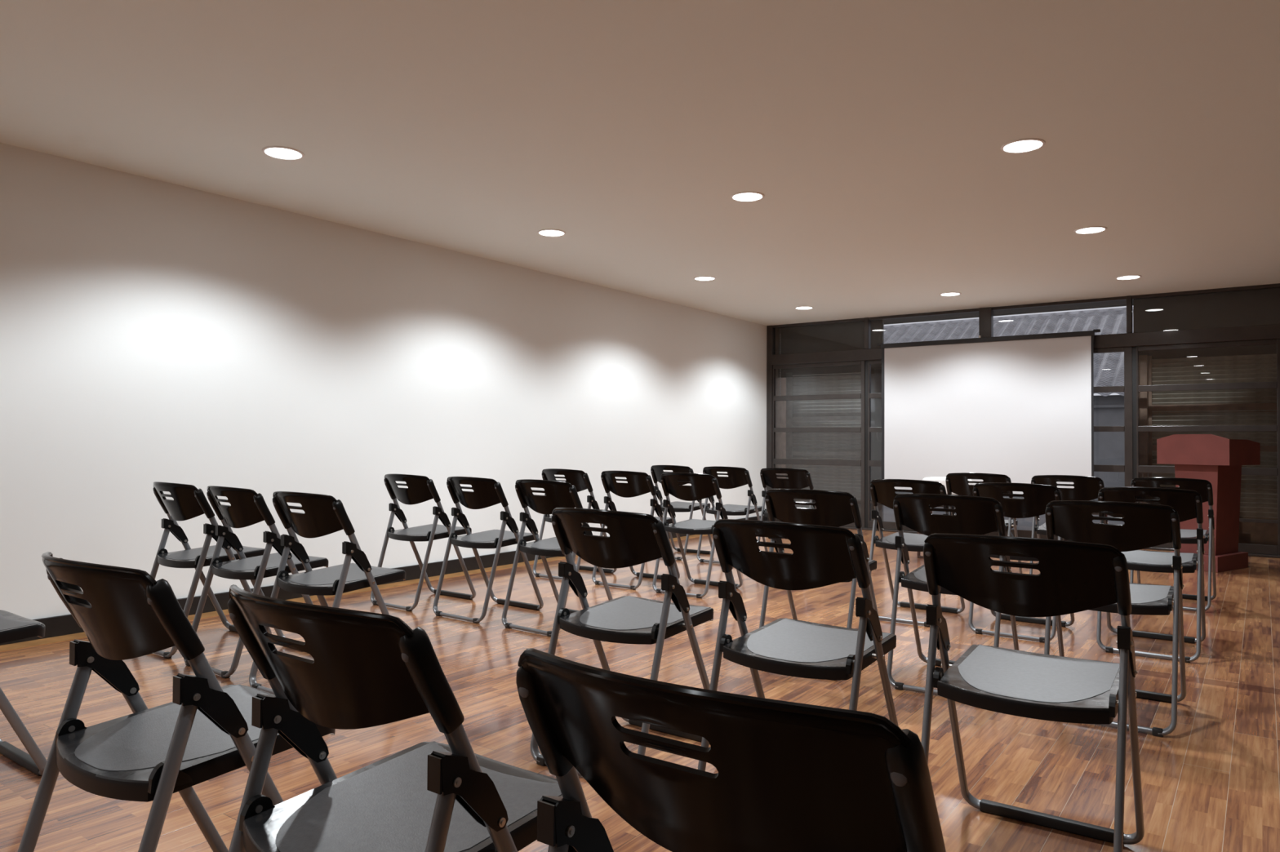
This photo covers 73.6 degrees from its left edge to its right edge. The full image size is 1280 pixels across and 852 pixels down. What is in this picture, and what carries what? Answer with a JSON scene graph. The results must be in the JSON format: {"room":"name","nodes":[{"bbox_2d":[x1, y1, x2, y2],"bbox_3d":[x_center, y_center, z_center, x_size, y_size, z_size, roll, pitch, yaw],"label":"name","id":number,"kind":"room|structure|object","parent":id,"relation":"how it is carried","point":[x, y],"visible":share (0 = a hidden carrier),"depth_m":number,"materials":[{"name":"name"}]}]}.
{"room":"conference room","nodes":[
{"label":"conference room","id":0,"kind":"room"},
{"bbox_2d":[0,142,766,619],"bbox_3d":[-3.194,-0.158,4.042,0.100,2.419,16.178,0,-1,36],"label":"wall","id":1,"kind":"structure","parent":0,"point":[152,331],"depth_m":5.37,"materials":[{"name":"white paint"}]},
{"bbox_2d":[0,515,767,645],"bbox_3d":[-3.142,1.000,4.004,0.016,0.102,16.018,0,-1,36],"label":"baseboard","id":2,"kind":"structure","parent":1,"relation":"attached to","point":[61,625],"depth_m":5.31,"materials":[{"name":"paint"}]},
{"bbox_2d":[774,328,786,479],"bbox_3d":[1.802,-0.020,10.917,0.100,2.475,0.822,0,-1,36],"label":"door frame","id":3,"kind":"structure","parent":1,"relation":"attached to","point":[780,406],"depth_m":10.78,"materials":[{"name":"black metal"}]},
{"bbox_2d":[772,360,865,528],"bbox_3d":[2.098,0.209,10.115,1.169,1.908,0.044,0,-1,36],"label":"door","id":4,"kind":"structure","parent":1,"relation":"in","point":[861,396],"depth_m":10.04,"materials":[{"name":"black metal"}]},
{"bbox_2d":[867,360,955,531],"bbox_3d":[3.103,0.203,9.400,1.232,1.908,0.044,0,-1,36],"label":"door","id":5,"kind":"structure","parent":1,"relation":"in","point":[886,525],"depth_m":9.73,"materials":[{"name":"black metal"}]},
{"bbox_2d":[865,346,1137,528],"bbox_3d":[3.668,0.199,8.989,2.694,1.908,0.036,0,-1,36],"label":"seal","id":6,"kind":"object","parent":5,"relation":"attached to","point":[1134,348],"visible":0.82,"depth_m":8.21,"materials":[{"name":"black"}]},
{"bbox_2d":[985,346,1133,541],"bbox_3d":[4.175,0.195,8.606,1.356,1.908,0.044,0,-1,36],"label":"door","id":7,"kind":"structure","parent":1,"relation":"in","point":[1126,388],"depth_m":8.24,"materials":[{"name":"black metal"}]},
{"bbox_2d":[839,526,1279,558],"bbox_3d":[4.150,1.160,8.622,6.234,0.022,0.110,0,-1,36],"label":"sill","id":8,"kind":"structure","parent":1,"relation":"attached to","point":[846,527],"depth_m":8.06,"materials":[{"name":"black metal"}]},
{"bbox_2d":[1136,338,1279,555],"bbox_3d":[5.218,0.188,7.863,1.140,1.908,0.044,0,-1,36],"label":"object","id":9,"kind":"structure","parent":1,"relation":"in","point":[1267,549],"depth_m":7.77,"materials":[{"name":"black glass"}]},
{"bbox_2d":[0,0,1279,325],"bbox_3d":[-0.595,-1.415,2.180,6.509,0.060,16.178,0,-1,36],"label":"ceiling","id":10,"kind":"structure","parent":0,"point":[872,134],"depth_m":3.88,"materials":[{"name":"white paint"}]},
{"bbox_2d":[262,146,304,159],"bbox_3d":[-1.769,-1.353,4.247,0.196,0.006,0.196,0,-1,36],"label":"recessed light","id":11,"kind":"object","parent":10,"relation":"in","point":[277,152],"visible":1,"depth_m":4.24,"materials":[{"name":"white"}]},
{"bbox_2d":[265,147,301,158],"bbox_3d":[-1.769,-1.355,4.247,0.166,0.002,0.166,0,-1,36],"label":"diffuser","id":12,"kind":"object","parent":11,"relation":"attached to","point":[277,153],"depth_m":4.24,"materials":[{"name":"white plastic"}]},
{"bbox_2d":[537,229,565,236],"bbox_3d":[-0.604,-1.319,5.850,0.196,0.006,0.196,0,-1,36],"label":"recessed light","id":13,"kind":"object","parent":10,"relation":"in","point":[549,233],"visible":1,"depth_m":5.85,"materials":[{"name":"white"}]},
{"bbox_2d":[539,230,564,235],"bbox_3d":[-0.604,-1.321,5.850,0.166,0.002,0.166,0,-1,36],"label":"diffuser","id":14,"kind":"object","parent":13,"relation":"attached to","point":[544,233],"depth_m":5.85,"materials":[{"name":"white plastic"}]},
{"bbox_2d":[693,275,715,280],"bbox_3d":[0.565,-1.285,7.458,0.196,0.006,0.196,0,-1,36],"label":"recessed light","id":15,"kind":"object","parent":10,"relation":"in","point":[701,277],"visible":1,"depth_m":7.46,"materials":[{"name":"white"}]},
{"bbox_2d":[695,276,714,279],"bbox_3d":[0.565,-1.287,7.458,0.166,0.002,0.166,0,-1,36],"label":"diffuser","id":16,"kind":"object","parent":15,"relation":"attached to","point":[696,277],"depth_m":7.45,"materials":[{"name":"white plastic"}]},
{"bbox_2d":[730,191,764,201],"bbox_3d":[0.623,-1.328,4.958,0.196,0.006,0.196,0,-1,36],"label":"recessed light","id":17,"kind":"object","parent":10,"relation":"in","point":[748,196],"visible":1,"depth_m":4.95,"materials":[{"name":"white"}]},
{"bbox_2d":[733,193,761,200],"bbox_3d":[0.623,-1.329,4.958,0.166,0.002,0.166,0,-1,36],"label":"diffuser","id":18,"kind":"object","parent":17,"relation":"attached to","point":[736,197],"depth_m":4.97,"materials":[{"name":"white plastic"}]},
{"bbox_2d":[794,306,813,309],"bbox_3d":[1.738,-1.251,9.072,0.196,0.006,0.196,0,-1,36],"label":"recessed light","id":19,"kind":"object","parent":10,"relation":"in","point":[801,307],"visible":1,"depth_m":9.08,"materials":[{"name":"white"}]},
{"bbox_2d":[795,306,811,309],"bbox_3d":[1.738,-1.252,9.072,0.166,0.002,0.166,0,-1,36],"label":"diffuser","id":20,"kind":"object","parent":19,"relation":"attached to","point":[797,308],"depth_m":9.08,"materials":[{"name":"white plastic"}]},
{"bbox_2d":[939,292,961,296],"bbox_3d":[2.965,-1.260,8.181,0.196,0.006,0.196,0,-1,36],"label":"recessed light","id":21,"kind":"object","parent":10,"relation":"in","point":[947,294],"visible":1,"depth_m":8.18,"materials":[{"name":"white"}]},
{"bbox_2d":[941,293,959,295],"bbox_3d":[2.965,-1.261,8.181,0.166,0.002,0.166,0,-1,36],"label":"diffuser","id":22,"kind":"object","parent":21,"relation":"attached to","point":[942,294],"depth_m":8.18,"materials":[{"name":"white plastic"}]},
{"bbox_2d":[884,299,1133,324],"bbox_3d":[4.327,-1.345,9.123,6.509,0.148,0.842,0,-1,36],"label":"eave","id":23,"kind":"object","parent":10,"relation":"attached to","point":[1121,303],"visible":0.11,"depth_m":9.50},
{"bbox_2d":[777,320,884,377],"bbox_3d":[2.048,-0.935,10.549,1.941,0.655,0.040,0,-1,36],"label":"wall panel","id":24,"kind":"object","parent":23,"relation":"attached to","point":[847,335],"visible":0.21,"depth_m":10.36,"materials":[{"name":"black glass"}]},
{"bbox_2d":[1000,137,1045,153],"bbox_3d":[1.826,-1.336,4.084,0.196,0.006,0.196,0,-1,36],"label":"recessed light","id":25,"kind":"object","parent":10,"relation":"in","point":[1022,145],"visible":1,"depth_m":4.08,"materials":[{"name":"white"}]},
{"bbox_2d":[1004,140,1041,151],"bbox_3d":[1.826,-1.337,4.084,0.166,0.002,0.166,0,-1,36],"label":"diffuser","id":26,"kind":"object","parent":25,"relation":"attached to","point":[1014,145],"depth_m":4.08,"materials":[{"name":"white plastic"}]},
{"bbox_2d":[773,283,1279,328],"bbox_3d":[4.163,-1.232,8.663,6.234,0.030,0.070,0,-1,36],"label":"rail","id":27,"kind":"object","parent":10,"relation":"attached to","point":[1268,286],"visible":1,"depth_m":8.64,"materials":[{"name":"black metal"}]},
{"bbox_2d":[1074,226,1106,234],"bbox_3d":[2.995,-1.302,5.692,0.196,0.006,0.196,0,-1,36],"label":"recessed light","id":28,"kind":"object","parent":10,"relation":"in","point":[1092,229],"visible":1,"depth_m":5.68,"materials":[{"name":"white"}]},
{"bbox_2d":[1076,227,1104,233],"bbox_3d":[2.995,-1.303,5.692,0.166,0.002,0.166,0,-1,36],"label":"diffuser","id":29,"kind":"object","parent":28,"relation":"attached to","point":[1082,230],"depth_m":5.70,"materials":[{"name":"white plastic"}]},
{"bbox_2d":[1115,275,1142,279],"bbox_3d":[4.168,-1.268,7.307,0.196,0.006,0.196,0,-1,36],"label":"recessed light","id":30,"kind":"object","parent":10,"relation":"in","point":[1126,277],"visible":1,"depth_m":7.29,"materials":[{"name":"white"}]},
{"bbox_2d":[1117,275,1138,279],"bbox_3d":[4.168,-1.269,7.307,0.166,0.002,0.166,0,-1,36],"label":"diffuser","id":31,"kind":"object","parent":30,"relation":"attached to","point":[1121,277],"depth_m":7.29,"materials":[{"name":"white plastic"}]},
{"bbox_2d":[0,505,1279,851],"bbox_3d":[2.430,1.236,10.138,20.000,0.103,32.700,0,-1,36],"label":"floor","id":32,"kind":"structure","parent":0,"point":[1211,784],"depth_m":3.22,"materials":[{"name":"brown wood"}]},
{"bbox_2d":[0,609,46,776],"bbox_3d":[-2.038,0.634,2.449,0.443,0.793,0.499,0,-1,36],"label":"folding chair","id":33,"kind":"object","parent":32,"relation":"on","point":[13,627],"visible":0.95,"depth_m":2.49,"materials":[{"name":"black plastic"}]},
{"bbox_2d":[17,551,335,851],"bbox_3d":[-0.884,0.626,1.630,0.443,0.793,0.499,0,-1,36],"label":"folding chair","id":34,"kind":"object","parent":32,"relation":"on","point":[206,732],"visible":0.94,"depth_m":1.50,"materials":[{"name":"black plastic"}]},
{"bbox_2d":[150,481,271,658],"bbox_3d":[-2.133,0.663,4.183,0.443,0.793,0.499,0,-1,36],"label":"folding chair","id":35,"kind":"object","parent":32,"relation":"on","point":[189,502],"visible":0.85,"depth_m":4.05,"materials":[{"name":"black plastic"}]},
{"bbox_2d":[183,485,328,678],"bbox_3d":[-1.712,0.660,3.868,0.443,0.793,0.499,0,-1,37],"label":"folding chair","id":36,"kind":"object","parent":32,"relation":"on","point":[247,508],"visible":0.88,"depth_m":3.73,"materials":[{"name":"black plastic"}]},
{"bbox_2d":[248,491,405,694],"bbox_3d":[-1.257,0.657,3.510,0.443,0.793,0.499,0,-1,35],"label":"folding chair","id":37,"kind":"object","parent":32,"relation":"on","point":[323,515],"visible":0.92,"depth_m":3.39,"materials":[{"name":"black plastic"}]},
{"bbox_2d":[227,584,562,851],"bbox_3d":[-0.367,0.623,1.277,0.443,0.793,0.499,0,-1,36],"label":"folding chair","id":38,"kind":"object","parent":32,"relation":"on","point":[368,669],"visible":0.96,"depth_m":1.19,"materials":[{"name":"black plastic"}]},
{"bbox_2d":[370,474,475,611],"bbox_3d":[-1.329,0.686,5.278,0.443,0.793,0.499,0,-1,36],"label":"folding chair","id":39,"kind":"object","parent":32,"relation":"on","point":[420,489],"visible":0.96,"depth_m":5.16,"materials":[{"name":"black plastic"}]},
{"bbox_2d":[432,476,543,623],"bbox_3d":[-0.872,0.684,4.961,0.443,0.793,0.499,0,-1,37],"label":"folding chair","id":40,"kind":"object","parent":32,"relation":"on","point":[487,492],"visible":0.98,"depth_m":4.85,"materials":[{"name":"black plastic"}]},
{"bbox_2d":[502,479,613,636],"bbox_3d":[-0.430,0.681,4.653,0.443,0.793,0.499,0,-1,38],"label":"folding chair","id":41,"kind":"object","parent":32,"relation":"on","point":[558,494],"visible":0.7,"depth_m":4.56,"materials":[{"name":"black plastic"}]},
{"bbox_2d":[533,468,617,579],"bbox_3d":[-0.480,0.710,6.369,0.443,0.793,0.499,0,-1,36],"label":"folding chair","id":42,"kind":"object","parent":32,"relation":"on","point":[580,479],"visible":0.43,"depth_m":6.21,"materials":[{"name":"black plastic"}]},
{"bbox_2d":[529,507,713,776],"bbox_3d":[-0.033,0.650,2.746,0.443,0.793,0.499,0,-1,36],"label":"folding chair","id":43,"kind":"object","parent":32,"relation":"on","point":[635,539],"visible":0.93,"depth_m":2.64,"materials":[{"name":"black plastic"}]},
{"bbox_2d":[591,471,679,590],"bbox_3d":[-0.024,0.707,6.038,0.443,0.793,0.499,0,-1,37],"label":"folding chair","id":44,"kind":"object","parent":32,"relation":"on","point":[638,483],"visible":0.59,"depth_m":5.90,"materials":[{"name":"black plastic"}]},
{"bbox_2d":[650,465,712,559],"bbox_3d":[0.345,0.734,7.477,0.443,0.793,0.499,0,-1,36],"label":"folding chair","id":45,"kind":"object","parent":32,"relation":"on","point":[656,471],"visible":0.62,"depth_m":7.39,"materials":[{"name":"black plastic"}]},
{"bbox_2d":[652,472,742,598],"bbox_3d":[0.390,0.704,5.739,0.443,0.793,0.499,0,-1,35],"label":"folding chair","id":46,"kind":"object","parent":32,"relation":"on","point":[703,486],"visible":0.88,"depth_m":5.62,"materials":[{"name":"black plastic"}]},
{"bbox_2d":[515,648,946,851],"bbox_3d":[0.121,0.620,0.905,0.443,0.793,0.499,0,-1,35],"label":"folding chair","id":47,"kind":"object","parent":32,"relation":"on","point":[791,776],"visible":1,"depth_m":0.74,"materials":[{"name":"black plastic"}]},
{"bbox_2d":[697,466,768,564],"bbox_3d":[0.780,0.731,7.174,0.443,0.793,0.499,0,-1,36],"label":"folding chair","id":48,"kind":"object","parent":32,"relation":"on","point":[737,477],"visible":0.76,"depth_m":7.04,"materials":[{"name":"black plastic"}]},
{"bbox_2d":[766,325,775,521],"bbox_3d":[1.602,-0.021,10.493,0.075,2.419,0.080,0,-1,36],"label":"post","id":49,"kind":"object","parent":32,"relation":"on","point":[771,331],"visible":0.56,"depth_m":10.47,"materials":[{"name":"black metal"}]},
{"bbox_2d":[757,467,816,547],"bbox_3d":[1.217,0.728,6.856,0.443,0.793,0.499,0,-1,36],"label":"folding chair","id":50,"kind":"object","parent":32,"relation":"on","point":[797,478],"visible":0.5,"depth_m":6.72,"materials":[{"name":"black plastic"}]},
{"bbox_2d":[697,519,898,771],"bbox_3d":[0.456,0.647,2.378,0.443,0.793,0.499,0,-1,37],"label":"folding chair","id":51,"kind":"object","parent":32,"relation":"on","point":[822,556],"visible":0.9,"depth_m":2.27,"materials":[{"name":"black plastic"}]},
{"bbox_2d":[759,488,879,680],"bbox_3d":[0.822,0.675,3.886,0.443,0.793,0.499,0,-1,35],"label":"folding chair","id":52,"kind":"object","parent":32,"relation":"on","point":[833,508],"visible":0.48,"depth_m":3.74,"materials":[{"name":"black plastic"}]},
{"bbox_2d":[786,372,861,518],"bbox_3d":[2.261,0.271,10.369,1.065,1.880,0.053,0,-1,36],"label":"louvered shutter","id":53,"kind":"object","parent":32,"relation":"on","point":[833,413],"visible":0.42,"depth_m":10.36,"materials":[{"name":"grey paint"}]},
{"bbox_2d":[871,368,883,521],"bbox_3d":[2.759,0.257,10.007,0.167,1.860,0.040,0,-1,36],"label":"panel","id":54,"kind":"object","parent":32,"relation":"on","point":[876,379],"visible":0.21,"depth_m":9.99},
{"bbox_2d":[869,479,964,626],"bbox_3d":[1.582,0.697,4.932,0.443,0.793,0.499,0,-1,37],"label":"folding chair","id":55,"kind":"object","parent":32,"relation":"on","point":[882,491],"visible":0.55,"depth_m":4.90,"materials":[{"name":"black plastic"}]},
{"bbox_2d":[917,511,932,558],"bbox_3d":[2.680,0.881,7.405,0.480,0.522,0.380,0,-1,36],"label":"table","id":56,"kind":"object","parent":32,"relation":"on","point":[918,553],"visible":0.14,"depth_m":7.38,"materials":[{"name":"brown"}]},
{"bbox_2d":[922,476,972,495],"bbox_3d":[2.665,0.532,7.422,0.370,0.172,0.297,0,-1,36],"label":"projector","id":57,"kind":"object","parent":56,"relation":"on","point":[940,479],"visible":0.16,"depth_m":7.34,"materials":[{"name":"white plastic"}]},
{"bbox_2d":[886,493,1018,695],"bbox_3d":[1.314,0.672,3.578,0.443,0.793,0.499,0,-1,35],"label":"folding chair","id":58,"kind":"object","parent":32,"relation":"on","point":[975,515],"visible":0.66,"depth_m":3.48,"materials":[{"name":"black plastic"}]},
{"bbox_2d":[945,472,1022,573],"bbox_3d":[2.400,0.720,5.997,0.443,0.793,0.499,0,-1,36],"label":"folding chair","id":59,"kind":"object","parent":32,"relation":"on","point":[957,483],"visible":0.34,"depth_m":5.90,"materials":[{"name":"black plastic"}]},
{"bbox_2d":[877,328,1100,537],"bbox_3d":[3.471,0.110,8.795,2.210,2.108,0.398,0,-1,36],"label":"projection screen","id":60,"kind":"object","parent":32,"relation":"on","point":[1020,408],"visible":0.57,"depth_m":8.83,"materials":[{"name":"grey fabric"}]},
{"bbox_2d":[884,306,1133,501],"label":"window","id":61,"kind":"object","parent":32,"relation":"on","point":[1108,410],"visible":0.13,"depth_m":17.23,"materials":[{"name":"glass"}]},
{"bbox_2d":[968,482,1074,643],"bbox_3d":[2.041,0.693,4.580,0.443,0.793,0.499,0,-1,37],"label":"folding chair","id":62,"kind":"object","parent":32,"relation":"on","point":[1036,499],"visible":0.49,"depth_m":4.44,"materials":[{"name":"black plastic"}]},
{"bbox_2d":[920,533,1144,851],"bbox_3d":[0.934,0.644,2.047,0.443,0.793,0.499,0,-1,35],"label":"folding chair","id":63,"kind":"object","parent":32,"relation":"on","point":[1073,577],"visible":1,"depth_m":1.96,"materials":[{"name":"black plastic"}]},
{"bbox_2d":[1029,475,1108,574],"bbox_3d":[2.854,0.717,5.679,0.443,0.793,0.499,0,-1,36],"label":"folding chair","id":64,"kind":"object","parent":32,"relation":"on","point":[1086,488],"visible":0.45,"depth_m":5.53,"materials":[{"name":"black plastic"}]},
{"bbox_2d":[1044,500,1186,737],"bbox_3d":[1.784,0.668,3.219,0.443,0.793,0.499,0,-1,35],"label":"folding chair","id":65,"kind":"object","parent":32,"relation":"on","point":[1145,526],"visible":0.72,"depth_m":3.08,"materials":[{"name":"black plastic"}]},
{"bbox_2d":[1138,355,1148,503],"bbox_3d":[4.910,0.241,8.370,0.098,1.860,0.120,0,-1,36],"label":"door frame","id":66,"kind":"structure","parent":32,"relation":"on","point":[1143,359],"depth_m":8.32,"materials":[{"name":"black metal"}]},
{"bbox_2d":[1096,487,1205,662],"bbox_3d":[2.510,0.690,4.205,0.443,0.793,0.499,0,-1,35],"label":"folding chair","id":67,"kind":"object","parent":32,"relation":"on","point":[1188,504],"visible":0.63,"depth_m":4.07,"materials":[{"name":"black plastic"}]},
{"bbox_2d":[1129,477,1216,611],"bbox_3d":[3.346,0.714,5.378,0.443,0.793,0.499,0,-1,37],"label":"folding chair","id":68,"kind":"object","parent":32,"relation":"on","point":[1204,487],"visible":0.46,"depth_m":5.21,"materials":[{"name":"black plastic"}]},
{"bbox_2d":[1156,434,1260,573],"bbox_3d":[4.616,0.607,6.954,0.540,1.076,0.530,1,-1,-33],"label":"lectern","id":69,"kind":"object","parent":32,"relation":"on","point":[1218,460],"visible":0.77,"depth_m":6.80,"materials":[{"name":"brown wood"}]},
{"bbox_2d":[1147,353,1278,545],"bbox_3d":[5.416,0.249,8.076,1.065,1.880,0.053,0,-1,36],"label":"louvered shutter","id":70,"kind":"object","parent":32,"relation":"on","point":[1255,406],"visible":0.53,"depth_m":7.98,"materials":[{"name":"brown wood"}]},
{"bbox_2d":[1133,288,1279,359],"bbox_3d":[5.897,-0.951,7.808,2.428,0.675,0.040,0,-1,36],"label":"wall panel","id":71,"kind":"object","parent":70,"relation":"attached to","point":[1252,307],"visible":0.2,"depth_m":8.14,"materials":[{"name":"black glass"}]},
{"bbox_3d":[1.991,-0.194,0.275,0.100,2.419,16.178,0,-1,36],"label":"wall","id":72,"kind":"structure","parent":0,"visible":0},
{"bbox_2d":[771,324,1279,365],"bbox_3d":[4.155,-0.823,8.647,6.234,0.128,0.092,0,-1,36],"label":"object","id":73,"kind":"object","parent":72,"relation":"attached to","point":[1259,332],"visible":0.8,"depth_m":8.13,"materials":[{"name":"black metal"}]},
{"bbox_2d":[864,317,871,349],"bbox_3d":[2.602,-1.057,9.788,0.050,0.359,0.080,0,-1,36],"label":"post","id":74,"kind":"object","parent":73,"relation":"on","point":[867,323],"visible":1,"depth_m":9.76,"materials":[{"name":"black metal"}]},
{"bbox_2d":[978,306,993,337],"bbox_3d":[3.647,-1.065,9.022,0.123,0.359,0.090,0,-1,36],"label":"post","id":75,"kind":"object","parent":73,"relation":"on","point":[985,314],"visible":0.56,"depth_m":8.99,"materials":[{"name":"black metal"}]},
{"bbox_2d":[1126,295,1132,333],"bbox_3d":[4.717,-1.072,8.251,0.044,0.359,0.080,0,-1,36],"label":"post","id":76,"kind":"object","parent":73,"relation":"on","point":[1129,300],"visible":1,"depth_m":8.22,"materials":[{"name":"black metal"}]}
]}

